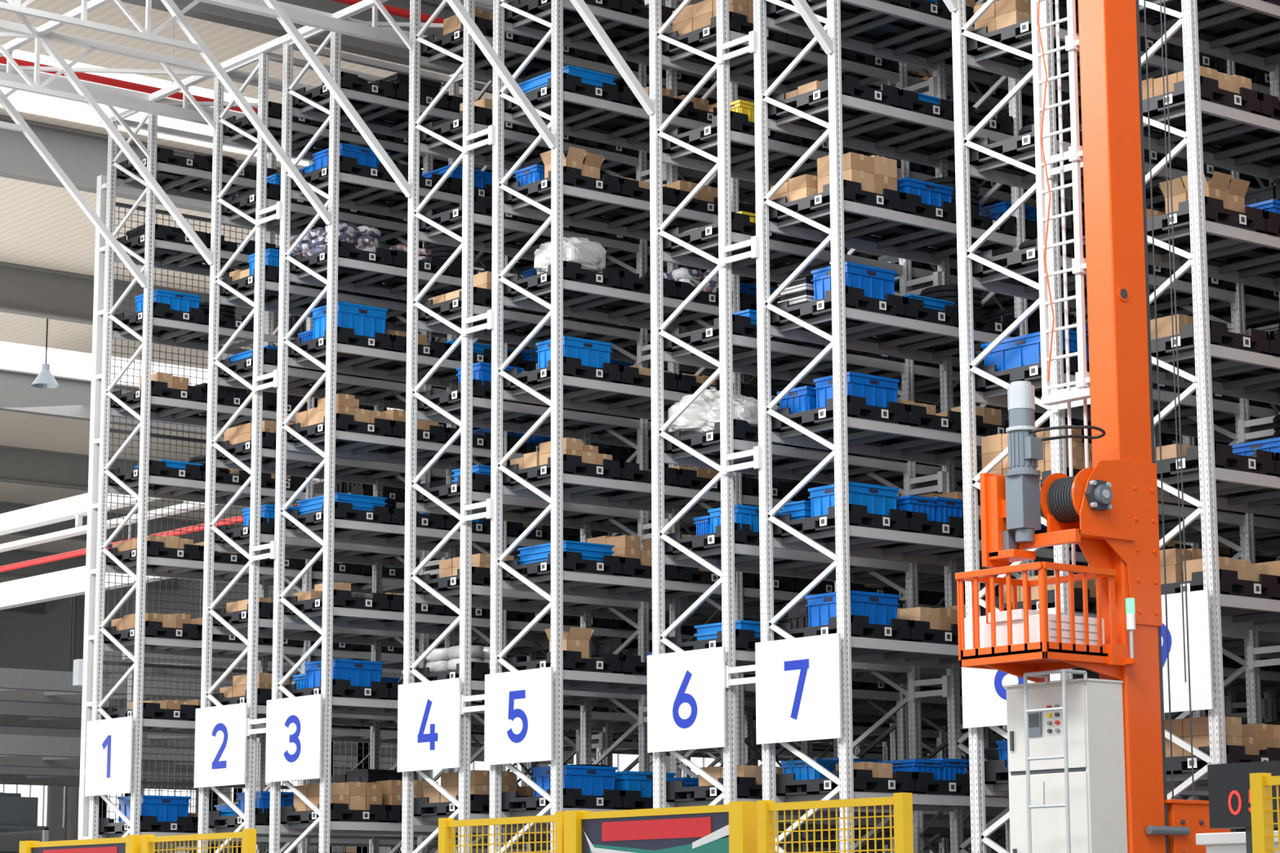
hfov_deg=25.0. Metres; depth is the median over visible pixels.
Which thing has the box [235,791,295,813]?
storage bin
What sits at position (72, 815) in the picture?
gantry
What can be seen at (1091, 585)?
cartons
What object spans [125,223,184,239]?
stack of black parts
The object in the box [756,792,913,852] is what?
mesh fence
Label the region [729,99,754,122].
storage tote
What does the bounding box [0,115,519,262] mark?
rafter
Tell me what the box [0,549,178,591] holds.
rafter
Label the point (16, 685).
beam
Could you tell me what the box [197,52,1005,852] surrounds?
storage rack
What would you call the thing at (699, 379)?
cartons
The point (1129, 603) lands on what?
lamp
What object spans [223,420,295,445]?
cartons
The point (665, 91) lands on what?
cartons
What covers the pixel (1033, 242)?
stack of black parts
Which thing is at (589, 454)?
cartons
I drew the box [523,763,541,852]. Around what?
steel column
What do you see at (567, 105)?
storage rack
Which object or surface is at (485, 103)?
cartons
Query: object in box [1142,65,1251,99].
cartons
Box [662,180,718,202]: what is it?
cartons
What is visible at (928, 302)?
tray
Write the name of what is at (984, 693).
number sign
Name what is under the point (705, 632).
tray
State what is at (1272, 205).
storage bin
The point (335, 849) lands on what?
shelving
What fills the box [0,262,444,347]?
rafter
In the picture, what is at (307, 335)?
storage bin
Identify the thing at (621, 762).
window
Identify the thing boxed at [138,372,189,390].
cartons
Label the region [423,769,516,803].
cartons
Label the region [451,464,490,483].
storage bin
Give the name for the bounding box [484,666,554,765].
number sign
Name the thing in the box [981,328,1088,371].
storage bin
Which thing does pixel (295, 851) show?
shelving unit
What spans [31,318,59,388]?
lamp
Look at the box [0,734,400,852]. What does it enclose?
beam
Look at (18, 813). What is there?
machine
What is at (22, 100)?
window
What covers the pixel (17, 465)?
rafter
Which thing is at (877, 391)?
storage bin
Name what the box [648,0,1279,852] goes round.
storage rack
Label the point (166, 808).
storage bin
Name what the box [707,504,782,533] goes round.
storage bin
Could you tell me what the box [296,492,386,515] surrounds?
tray
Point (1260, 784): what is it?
mesh fence
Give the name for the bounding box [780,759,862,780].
storage bin
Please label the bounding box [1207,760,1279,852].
display board
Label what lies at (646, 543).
cartons
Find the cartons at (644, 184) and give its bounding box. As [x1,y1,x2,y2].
[622,177,649,189]
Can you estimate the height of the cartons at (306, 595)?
0.260 m
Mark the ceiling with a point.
(42, 226)
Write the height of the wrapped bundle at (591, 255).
0.435 m
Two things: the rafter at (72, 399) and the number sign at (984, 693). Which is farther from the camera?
the rafter at (72, 399)
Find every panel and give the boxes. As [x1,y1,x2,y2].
[18,835,141,852]
[564,801,757,852]
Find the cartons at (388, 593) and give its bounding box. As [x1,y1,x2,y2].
[386,592,404,595]
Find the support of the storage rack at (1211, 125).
on the floor
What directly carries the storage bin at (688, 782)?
on the storage rack at (567, 105)
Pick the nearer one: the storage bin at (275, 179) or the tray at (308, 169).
the tray at (308, 169)
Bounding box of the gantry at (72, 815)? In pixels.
[0,726,80,840]
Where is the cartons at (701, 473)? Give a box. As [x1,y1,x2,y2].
[671,466,718,478]
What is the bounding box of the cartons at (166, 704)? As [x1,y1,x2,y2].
[128,699,183,709]
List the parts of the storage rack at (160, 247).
upright post, upright post, upright post, upright post, upright post, upright post, upright post, upright post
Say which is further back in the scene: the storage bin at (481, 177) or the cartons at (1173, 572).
the storage bin at (481, 177)
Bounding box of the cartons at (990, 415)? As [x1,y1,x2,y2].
[935,405,1001,426]
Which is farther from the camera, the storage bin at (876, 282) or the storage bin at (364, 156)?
the storage bin at (364, 156)
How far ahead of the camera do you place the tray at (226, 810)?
36.42 m
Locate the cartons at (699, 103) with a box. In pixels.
[674,94,708,111]
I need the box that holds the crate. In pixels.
[777,277,813,306]
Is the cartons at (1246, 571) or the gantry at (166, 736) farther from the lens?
the gantry at (166, 736)
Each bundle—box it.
[292,221,382,257]
[386,244,432,262]
[425,644,506,673]
[533,236,606,274]
[662,267,719,293]
[667,388,755,436]
[706,397,779,429]
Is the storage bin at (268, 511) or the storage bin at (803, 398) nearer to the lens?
the storage bin at (803, 398)
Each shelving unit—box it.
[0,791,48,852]
[264,844,317,852]
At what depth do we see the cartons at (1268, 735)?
25.07 m
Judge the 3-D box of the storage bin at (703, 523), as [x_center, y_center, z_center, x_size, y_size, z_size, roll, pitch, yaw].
[0.866,1.060,29.949,0.624,0.200,0.224,8,-13,-39]
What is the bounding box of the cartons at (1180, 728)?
[1164,716,1259,757]
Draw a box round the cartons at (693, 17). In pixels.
[672,0,753,35]
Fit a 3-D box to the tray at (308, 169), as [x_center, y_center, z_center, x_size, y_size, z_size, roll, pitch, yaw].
[-3.986,-3.186,36.737,0.624,0.138,0.324,8,-13,-39]
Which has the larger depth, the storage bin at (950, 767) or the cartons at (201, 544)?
the cartons at (201, 544)
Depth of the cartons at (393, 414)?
35.96 m
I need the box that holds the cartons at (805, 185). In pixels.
[770,173,817,202]
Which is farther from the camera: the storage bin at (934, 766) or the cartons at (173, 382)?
the cartons at (173, 382)
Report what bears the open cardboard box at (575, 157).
on the storage rack at (567, 105)
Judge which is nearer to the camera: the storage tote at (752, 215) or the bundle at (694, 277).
the storage tote at (752, 215)
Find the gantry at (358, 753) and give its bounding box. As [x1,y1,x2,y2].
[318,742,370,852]
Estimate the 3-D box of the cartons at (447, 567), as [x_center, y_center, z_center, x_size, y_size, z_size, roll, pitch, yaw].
[-1.888,1.633,33.333,0.495,0.257,0.794,8,-13,-39]
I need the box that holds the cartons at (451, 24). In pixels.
[443,8,493,35]
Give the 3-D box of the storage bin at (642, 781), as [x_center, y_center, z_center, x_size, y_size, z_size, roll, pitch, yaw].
[-0.074,3.984,32.023,0.704,0.280,0.624,8,-13,-39]
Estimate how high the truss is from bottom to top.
2.680 m
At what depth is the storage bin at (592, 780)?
31.31 m
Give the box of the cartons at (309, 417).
[295,407,317,427]
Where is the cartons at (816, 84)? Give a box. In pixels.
[785,80,821,98]
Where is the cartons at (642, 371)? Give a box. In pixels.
[630,365,671,375]
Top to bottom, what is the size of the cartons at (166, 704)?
0.131 m
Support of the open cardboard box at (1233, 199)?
on the storage rack at (1211, 125)
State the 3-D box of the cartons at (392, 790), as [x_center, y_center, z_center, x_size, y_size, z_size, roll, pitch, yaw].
[-2.962,4.544,35.494,0.698,0.392,0.694,8,-13,-39]
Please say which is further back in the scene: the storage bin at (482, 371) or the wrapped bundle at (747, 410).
the storage bin at (482, 371)
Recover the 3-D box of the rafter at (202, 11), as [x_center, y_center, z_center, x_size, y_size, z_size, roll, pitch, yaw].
[1.704,-4.954,45.150,47.900,0.940,0.280,8,-13,-39]
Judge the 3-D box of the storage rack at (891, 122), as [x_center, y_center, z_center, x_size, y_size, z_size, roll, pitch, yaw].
[7.629,0.913,33.408,15.760,12.800,1.300,8,-13,-39]
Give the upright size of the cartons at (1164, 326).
0.237 m
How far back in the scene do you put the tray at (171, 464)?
38.95 m
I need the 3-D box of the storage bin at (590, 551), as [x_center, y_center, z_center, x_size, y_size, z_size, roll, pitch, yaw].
[-0.821,1.435,32.050,0.684,0.198,0.874,8,-13,-39]
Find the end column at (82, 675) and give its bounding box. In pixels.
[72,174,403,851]
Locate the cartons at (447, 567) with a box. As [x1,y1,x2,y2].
[439,553,513,577]
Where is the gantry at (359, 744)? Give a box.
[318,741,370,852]
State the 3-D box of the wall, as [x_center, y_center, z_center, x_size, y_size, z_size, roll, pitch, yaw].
[5.988,7.436,76.356,0.200,14.700,129.000,8,-13,-39]
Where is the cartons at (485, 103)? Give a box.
[459,97,493,115]
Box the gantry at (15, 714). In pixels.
[0,701,242,852]
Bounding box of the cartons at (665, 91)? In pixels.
[644,86,674,97]
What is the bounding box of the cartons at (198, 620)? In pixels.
[190,617,231,625]
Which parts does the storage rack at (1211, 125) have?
upright post, upright post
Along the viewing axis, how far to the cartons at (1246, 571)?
24.71 m
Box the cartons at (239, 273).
[229,268,249,281]
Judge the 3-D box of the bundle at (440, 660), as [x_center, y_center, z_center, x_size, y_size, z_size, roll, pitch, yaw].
[-2.010,2.699,33.303,0.642,0.307,0.900,8,-13,-39]
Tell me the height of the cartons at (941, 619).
0.239 m
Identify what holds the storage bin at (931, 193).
on the storage rack at (891, 122)
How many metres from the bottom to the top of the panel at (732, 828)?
2.200 m
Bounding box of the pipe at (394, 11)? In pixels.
[331,0,444,23]
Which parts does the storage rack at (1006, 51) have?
upright post, upright post, upright post, upright post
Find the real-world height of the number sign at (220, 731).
1.000 m
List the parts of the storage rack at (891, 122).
upright post, upright post, upright post, upright post, upright post, upright post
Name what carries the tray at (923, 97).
on the storage rack at (891, 122)
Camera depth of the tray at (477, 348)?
36.77 m
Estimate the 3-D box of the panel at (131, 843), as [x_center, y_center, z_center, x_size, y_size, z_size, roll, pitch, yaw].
[-3.608,3.749,18.523,0.100,2.200,1.520,8,-13,-39]
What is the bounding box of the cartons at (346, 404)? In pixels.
[317,393,386,423]
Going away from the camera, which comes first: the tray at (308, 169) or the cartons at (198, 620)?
the tray at (308, 169)
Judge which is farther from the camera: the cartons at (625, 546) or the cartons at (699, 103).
the cartons at (699, 103)
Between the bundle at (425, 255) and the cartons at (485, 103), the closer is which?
the cartons at (485, 103)
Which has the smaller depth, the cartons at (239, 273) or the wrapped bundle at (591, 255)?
the wrapped bundle at (591, 255)
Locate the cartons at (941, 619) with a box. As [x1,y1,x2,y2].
[897,607,957,631]
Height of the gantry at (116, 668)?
8.800 m
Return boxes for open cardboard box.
[539,146,604,178]
[544,626,594,658]
[1159,170,1249,213]
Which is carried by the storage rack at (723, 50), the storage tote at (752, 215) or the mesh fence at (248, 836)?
the storage tote at (752, 215)
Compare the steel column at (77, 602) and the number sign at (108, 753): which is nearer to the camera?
the number sign at (108, 753)
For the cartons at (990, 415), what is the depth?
29.64 m
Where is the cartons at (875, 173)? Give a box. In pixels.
[817,151,897,194]
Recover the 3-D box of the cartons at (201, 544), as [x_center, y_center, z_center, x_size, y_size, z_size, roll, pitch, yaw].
[-5.834,1.686,39.522,0.593,0.170,0.593,8,-13,-39]
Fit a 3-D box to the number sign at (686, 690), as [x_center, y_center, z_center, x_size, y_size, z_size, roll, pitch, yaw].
[0.476,2.780,29.318,0.060,1.000,1.200,8,-13,-39]
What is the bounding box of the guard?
[98,201,403,852]
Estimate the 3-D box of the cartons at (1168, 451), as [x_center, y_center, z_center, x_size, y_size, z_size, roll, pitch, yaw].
[4.700,0.280,25.426,0.494,0.153,0.494,8,-13,-39]
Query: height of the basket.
0.834 m
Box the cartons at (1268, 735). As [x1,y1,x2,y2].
[1241,723,1279,750]
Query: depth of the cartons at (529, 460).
32.28 m
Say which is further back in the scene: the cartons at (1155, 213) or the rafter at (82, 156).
the rafter at (82, 156)
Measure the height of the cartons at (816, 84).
0.159 m
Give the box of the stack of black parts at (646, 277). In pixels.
[639,271,665,281]
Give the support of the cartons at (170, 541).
on the storage rack at (160, 247)
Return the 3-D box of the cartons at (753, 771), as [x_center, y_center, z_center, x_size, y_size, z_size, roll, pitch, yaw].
[1.042,3.561,29.388,0.592,0.199,0.693,8,-13,-39]
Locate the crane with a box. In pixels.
[955,0,1231,852]
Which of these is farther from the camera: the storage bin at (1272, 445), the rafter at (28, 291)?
the rafter at (28, 291)
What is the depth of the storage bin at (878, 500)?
28.38 m
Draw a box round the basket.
[955,561,1133,682]
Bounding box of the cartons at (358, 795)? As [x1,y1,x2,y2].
[293,782,382,811]
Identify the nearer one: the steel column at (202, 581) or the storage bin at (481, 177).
the storage bin at (481, 177)
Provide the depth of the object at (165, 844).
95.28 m
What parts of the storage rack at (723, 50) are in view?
upright post, upright post, upright post, upright post, upright post, upright post, upright post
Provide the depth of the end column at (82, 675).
39.52 m
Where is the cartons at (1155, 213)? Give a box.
[1146,208,1165,217]
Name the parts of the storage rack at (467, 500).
upright post, upright post, upright post, upright post, upright post, upright post, upright post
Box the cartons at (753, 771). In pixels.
[698,764,783,786]
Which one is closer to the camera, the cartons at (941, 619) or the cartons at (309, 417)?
the cartons at (941, 619)
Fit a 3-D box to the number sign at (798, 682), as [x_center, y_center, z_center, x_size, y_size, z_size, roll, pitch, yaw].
[1.542,2.553,28.040,0.060,1.000,1.200,8,-13,-39]
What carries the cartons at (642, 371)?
on the storage rack at (567, 105)
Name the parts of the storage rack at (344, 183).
upright post, upright post, upright post, upright post, upright post, upright post, upright post, upright post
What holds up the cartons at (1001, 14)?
on the storage rack at (1006, 51)
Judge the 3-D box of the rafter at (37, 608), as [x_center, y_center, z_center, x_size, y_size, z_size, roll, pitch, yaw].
[-41.582,4.272,97.039,47.900,0.940,0.280,8,-13,-39]
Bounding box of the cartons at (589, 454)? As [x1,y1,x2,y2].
[539,437,612,465]
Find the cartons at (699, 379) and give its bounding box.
[681,373,719,385]
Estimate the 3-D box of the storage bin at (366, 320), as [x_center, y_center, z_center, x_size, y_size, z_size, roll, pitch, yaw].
[-3.616,-1.264,35.955,0.724,0.400,0.624,8,-13,-39]
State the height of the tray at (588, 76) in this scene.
0.167 m
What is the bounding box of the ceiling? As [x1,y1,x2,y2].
[0,0,928,582]
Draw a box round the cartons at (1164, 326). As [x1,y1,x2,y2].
[1150,314,1193,339]
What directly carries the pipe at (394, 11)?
hanging from the ceiling
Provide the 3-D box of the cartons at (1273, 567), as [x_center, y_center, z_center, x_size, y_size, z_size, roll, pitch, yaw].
[5.600,1.345,25.462,0.693,0.218,0.693,8,-13,-39]
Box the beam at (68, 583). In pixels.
[0,565,198,610]
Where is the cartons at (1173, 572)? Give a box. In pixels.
[1159,548,1202,584]
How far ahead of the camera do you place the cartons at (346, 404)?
35.50 m
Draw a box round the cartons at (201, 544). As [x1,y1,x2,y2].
[193,542,236,554]
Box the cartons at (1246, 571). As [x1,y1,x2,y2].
[1182,556,1267,582]
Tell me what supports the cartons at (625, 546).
on the storage rack at (567, 105)
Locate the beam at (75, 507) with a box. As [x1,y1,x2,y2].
[0,478,324,572]
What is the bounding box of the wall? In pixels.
[0,562,670,852]
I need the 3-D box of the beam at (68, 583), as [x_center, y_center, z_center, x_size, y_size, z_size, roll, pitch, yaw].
[-22.508,5.624,78.931,0.300,0.600,79.400,8,-13,-39]
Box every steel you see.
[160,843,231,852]
[331,846,391,852]
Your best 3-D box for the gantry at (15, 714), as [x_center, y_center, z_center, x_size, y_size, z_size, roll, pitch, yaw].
[-17.975,11.911,84.256,14.000,8.800,1.850,8,-13,-39]
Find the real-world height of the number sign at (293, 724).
1.000 m
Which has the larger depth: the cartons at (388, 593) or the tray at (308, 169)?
the tray at (308, 169)
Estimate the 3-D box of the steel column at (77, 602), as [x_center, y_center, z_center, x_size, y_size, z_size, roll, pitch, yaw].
[-20.206,12.674,102.861,0.400,13.700,0.300,8,-13,-39]
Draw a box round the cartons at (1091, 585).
[1003,575,1096,603]
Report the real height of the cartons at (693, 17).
0.353 m
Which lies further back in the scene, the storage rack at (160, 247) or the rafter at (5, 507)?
the rafter at (5, 507)
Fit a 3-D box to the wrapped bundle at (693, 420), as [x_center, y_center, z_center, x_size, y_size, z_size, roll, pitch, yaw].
[0.787,-0.120,30.325,0.785,0.515,0.871,8,-13,-39]
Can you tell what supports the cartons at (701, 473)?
on the storage rack at (567, 105)
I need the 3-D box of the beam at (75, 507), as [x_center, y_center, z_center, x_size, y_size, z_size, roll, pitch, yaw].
[-27.374,5.464,74.900,0.300,1.127,79.400,8,-13,-39]
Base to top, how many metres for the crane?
12.200 m
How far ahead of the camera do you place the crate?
29.09 m
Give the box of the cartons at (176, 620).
[111,613,191,631]
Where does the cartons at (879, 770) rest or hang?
on the storage rack at (891, 122)
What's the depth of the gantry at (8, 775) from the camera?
85.43 m
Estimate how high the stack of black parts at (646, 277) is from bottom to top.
0.178 m
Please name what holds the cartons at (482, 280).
on the storage rack at (467, 500)
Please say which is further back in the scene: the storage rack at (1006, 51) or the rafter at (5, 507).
the rafter at (5, 507)
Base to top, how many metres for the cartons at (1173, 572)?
0.330 m
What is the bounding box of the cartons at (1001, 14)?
[973,0,1054,32]
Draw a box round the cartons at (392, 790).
[365,780,438,805]
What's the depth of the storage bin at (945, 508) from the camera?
28.95 m
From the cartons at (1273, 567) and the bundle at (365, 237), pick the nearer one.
the cartons at (1273, 567)
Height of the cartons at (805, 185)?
0.261 m
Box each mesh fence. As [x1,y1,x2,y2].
[141,828,256,852]
[438,811,564,852]
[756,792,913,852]
[1249,773,1279,852]
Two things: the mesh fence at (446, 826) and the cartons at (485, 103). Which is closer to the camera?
the mesh fence at (446, 826)
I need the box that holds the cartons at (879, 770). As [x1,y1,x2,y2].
[835,761,892,777]
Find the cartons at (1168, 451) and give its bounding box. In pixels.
[1155,444,1194,460]
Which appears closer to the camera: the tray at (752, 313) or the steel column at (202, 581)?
the tray at (752, 313)
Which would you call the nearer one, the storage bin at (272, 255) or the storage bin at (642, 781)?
the storage bin at (642, 781)
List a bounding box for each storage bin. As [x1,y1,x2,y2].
[116,795,191,822]
[134,288,201,312]
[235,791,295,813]
[241,504,298,526]
[248,248,294,275]
[266,173,280,185]
[292,673,306,689]
[297,329,312,342]
[304,658,383,688]
[311,301,387,339]
[312,142,389,170]
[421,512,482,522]
[422,164,492,188]
[456,361,524,387]
[514,164,544,186]
[531,764,617,796]
[535,335,613,368]
[614,771,675,797]
[673,777,698,787]
[693,515,711,535]
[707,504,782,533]
[777,385,816,413]
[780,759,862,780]
[805,590,899,626]
[808,481,899,516]
[810,261,897,300]
[813,371,899,408]
[877,759,942,780]
[896,494,937,520]
[897,177,954,207]
[924,758,968,781]
[931,496,963,523]
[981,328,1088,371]
[995,740,1008,767]
[1230,436,1279,456]
[1244,199,1279,213]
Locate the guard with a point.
(125, 206)
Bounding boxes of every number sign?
[84,716,134,796]
[194,702,248,788]
[265,693,323,782]
[397,677,462,772]
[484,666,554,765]
[647,646,727,752]
[755,633,843,744]
[961,607,1062,728]
[1160,589,1213,713]
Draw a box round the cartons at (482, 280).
[473,271,520,289]
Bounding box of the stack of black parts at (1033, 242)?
[1018,239,1036,249]
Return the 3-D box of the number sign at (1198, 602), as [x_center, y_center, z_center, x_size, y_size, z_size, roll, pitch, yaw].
[4.399,1.944,24.616,0.060,1.000,1.200,8,-13,-39]
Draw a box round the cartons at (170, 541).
[112,535,193,551]
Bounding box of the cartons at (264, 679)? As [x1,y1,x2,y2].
[219,672,289,697]
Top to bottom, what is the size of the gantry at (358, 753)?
8.800 m
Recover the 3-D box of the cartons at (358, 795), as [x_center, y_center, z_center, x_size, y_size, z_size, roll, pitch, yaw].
[-3.667,4.498,35.046,0.696,0.335,0.894,8,-13,-39]
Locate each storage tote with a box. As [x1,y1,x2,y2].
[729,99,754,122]
[737,210,755,222]
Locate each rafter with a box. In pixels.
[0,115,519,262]
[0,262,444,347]
[0,368,252,436]
[0,445,324,502]
[0,502,288,558]
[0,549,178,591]
[0,601,45,614]
[120,0,493,84]
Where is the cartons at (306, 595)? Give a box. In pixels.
[293,582,351,601]
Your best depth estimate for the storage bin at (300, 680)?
35.50 m
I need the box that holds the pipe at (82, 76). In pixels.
[0,21,404,112]
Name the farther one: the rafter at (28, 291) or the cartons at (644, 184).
the rafter at (28, 291)
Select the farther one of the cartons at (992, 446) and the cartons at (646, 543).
the cartons at (646, 543)
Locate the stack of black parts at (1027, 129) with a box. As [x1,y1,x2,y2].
[1018,123,1034,135]
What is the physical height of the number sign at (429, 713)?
1.000 m
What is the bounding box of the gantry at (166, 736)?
[98,733,593,818]
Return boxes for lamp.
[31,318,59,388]
[1124,598,1139,664]
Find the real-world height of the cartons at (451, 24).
0.292 m
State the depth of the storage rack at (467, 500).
34.12 m
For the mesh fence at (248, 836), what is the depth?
17.52 m
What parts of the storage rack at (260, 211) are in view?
upright post, upright post, upright post, upright post, upright post, upright post, upright post, upright post, upright post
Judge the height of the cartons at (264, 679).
0.294 m
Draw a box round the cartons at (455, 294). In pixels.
[427,288,462,304]
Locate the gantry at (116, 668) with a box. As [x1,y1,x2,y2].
[98,651,596,818]
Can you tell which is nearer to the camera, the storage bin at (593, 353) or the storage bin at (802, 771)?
the storage bin at (802, 771)
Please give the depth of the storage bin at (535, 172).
32.81 m
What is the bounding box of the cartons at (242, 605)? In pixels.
[226,597,273,613]
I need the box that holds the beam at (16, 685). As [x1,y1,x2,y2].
[0,667,400,852]
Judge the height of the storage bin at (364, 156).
0.250 m
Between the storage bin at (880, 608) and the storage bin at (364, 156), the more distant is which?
the storage bin at (364, 156)
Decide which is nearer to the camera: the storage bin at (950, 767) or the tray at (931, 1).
the storage bin at (950, 767)
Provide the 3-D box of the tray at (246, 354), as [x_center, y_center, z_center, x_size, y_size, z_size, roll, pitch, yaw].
[-4.821,-0.873,37.378,0.624,0.128,1.024,8,-13,-39]
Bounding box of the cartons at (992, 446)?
[981,424,1092,479]
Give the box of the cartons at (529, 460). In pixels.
[510,451,539,469]
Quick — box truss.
[0,0,958,287]
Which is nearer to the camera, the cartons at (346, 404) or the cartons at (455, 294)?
the cartons at (455, 294)
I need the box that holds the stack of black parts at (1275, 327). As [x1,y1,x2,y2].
[1238,323,1279,335]
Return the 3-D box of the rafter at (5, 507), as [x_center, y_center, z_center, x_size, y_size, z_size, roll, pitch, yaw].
[-28.888,1.567,81.822,47.900,0.940,0.280,8,-13,-39]
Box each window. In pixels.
[0,48,422,169]
[0,341,403,410]
[0,754,780,827]
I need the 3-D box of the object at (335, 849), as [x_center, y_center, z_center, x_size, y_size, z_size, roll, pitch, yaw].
[-8.240,14.444,87.228,1.300,4.746,2.500,8,-13,-39]
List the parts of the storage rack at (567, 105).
upright post, upright post, upright post, upright post, upright post, upright post, upright post, upright post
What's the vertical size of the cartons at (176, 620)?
0.213 m
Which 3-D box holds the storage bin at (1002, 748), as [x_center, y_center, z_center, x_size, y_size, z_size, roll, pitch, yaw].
[3.772,2.954,26.122,0.624,0.250,0.924,8,-13,-39]
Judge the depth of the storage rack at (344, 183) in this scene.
36.20 m
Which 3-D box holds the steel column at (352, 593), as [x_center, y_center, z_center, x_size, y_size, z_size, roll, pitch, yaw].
[-8.782,10.239,89.166,0.400,13.700,0.300,8,-13,-39]
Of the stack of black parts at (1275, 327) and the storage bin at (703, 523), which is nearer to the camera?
the stack of black parts at (1275, 327)
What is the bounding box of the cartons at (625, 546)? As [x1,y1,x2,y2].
[586,534,652,566]
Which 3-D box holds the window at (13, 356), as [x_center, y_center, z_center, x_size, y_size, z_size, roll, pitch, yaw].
[-15.682,-1.767,66.159,48.000,0.080,3.500,8,-13,-39]
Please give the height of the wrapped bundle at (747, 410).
0.343 m
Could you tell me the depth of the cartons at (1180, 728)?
24.60 m
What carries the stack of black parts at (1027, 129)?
on the storage rack at (1006, 51)
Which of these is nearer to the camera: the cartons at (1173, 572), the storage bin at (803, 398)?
the cartons at (1173, 572)
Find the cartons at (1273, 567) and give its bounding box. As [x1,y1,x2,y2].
[1253,560,1279,576]
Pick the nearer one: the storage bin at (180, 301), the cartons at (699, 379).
the cartons at (699, 379)
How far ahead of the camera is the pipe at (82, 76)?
40.60 m
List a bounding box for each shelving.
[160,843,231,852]
[331,846,391,852]
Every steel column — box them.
[63,594,84,840]
[194,580,215,846]
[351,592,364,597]
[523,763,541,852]
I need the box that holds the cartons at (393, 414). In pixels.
[382,408,438,430]
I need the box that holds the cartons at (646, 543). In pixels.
[643,534,712,572]
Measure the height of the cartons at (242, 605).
0.157 m
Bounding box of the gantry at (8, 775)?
[0,766,242,852]
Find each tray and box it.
[134,459,202,469]
[213,804,238,816]
[225,345,277,362]
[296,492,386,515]
[298,164,314,173]
[443,339,491,353]
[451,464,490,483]
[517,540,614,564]
[518,64,616,93]
[693,620,778,640]
[732,309,756,324]
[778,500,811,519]
[902,293,955,311]
[906,89,950,104]
[925,0,936,3]
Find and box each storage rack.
[88,101,971,852]
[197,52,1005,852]
[269,29,1005,852]
[401,0,1196,852]
[488,0,1279,852]
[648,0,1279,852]
[753,0,1279,852]
[951,0,1279,852]
[1138,0,1279,799]

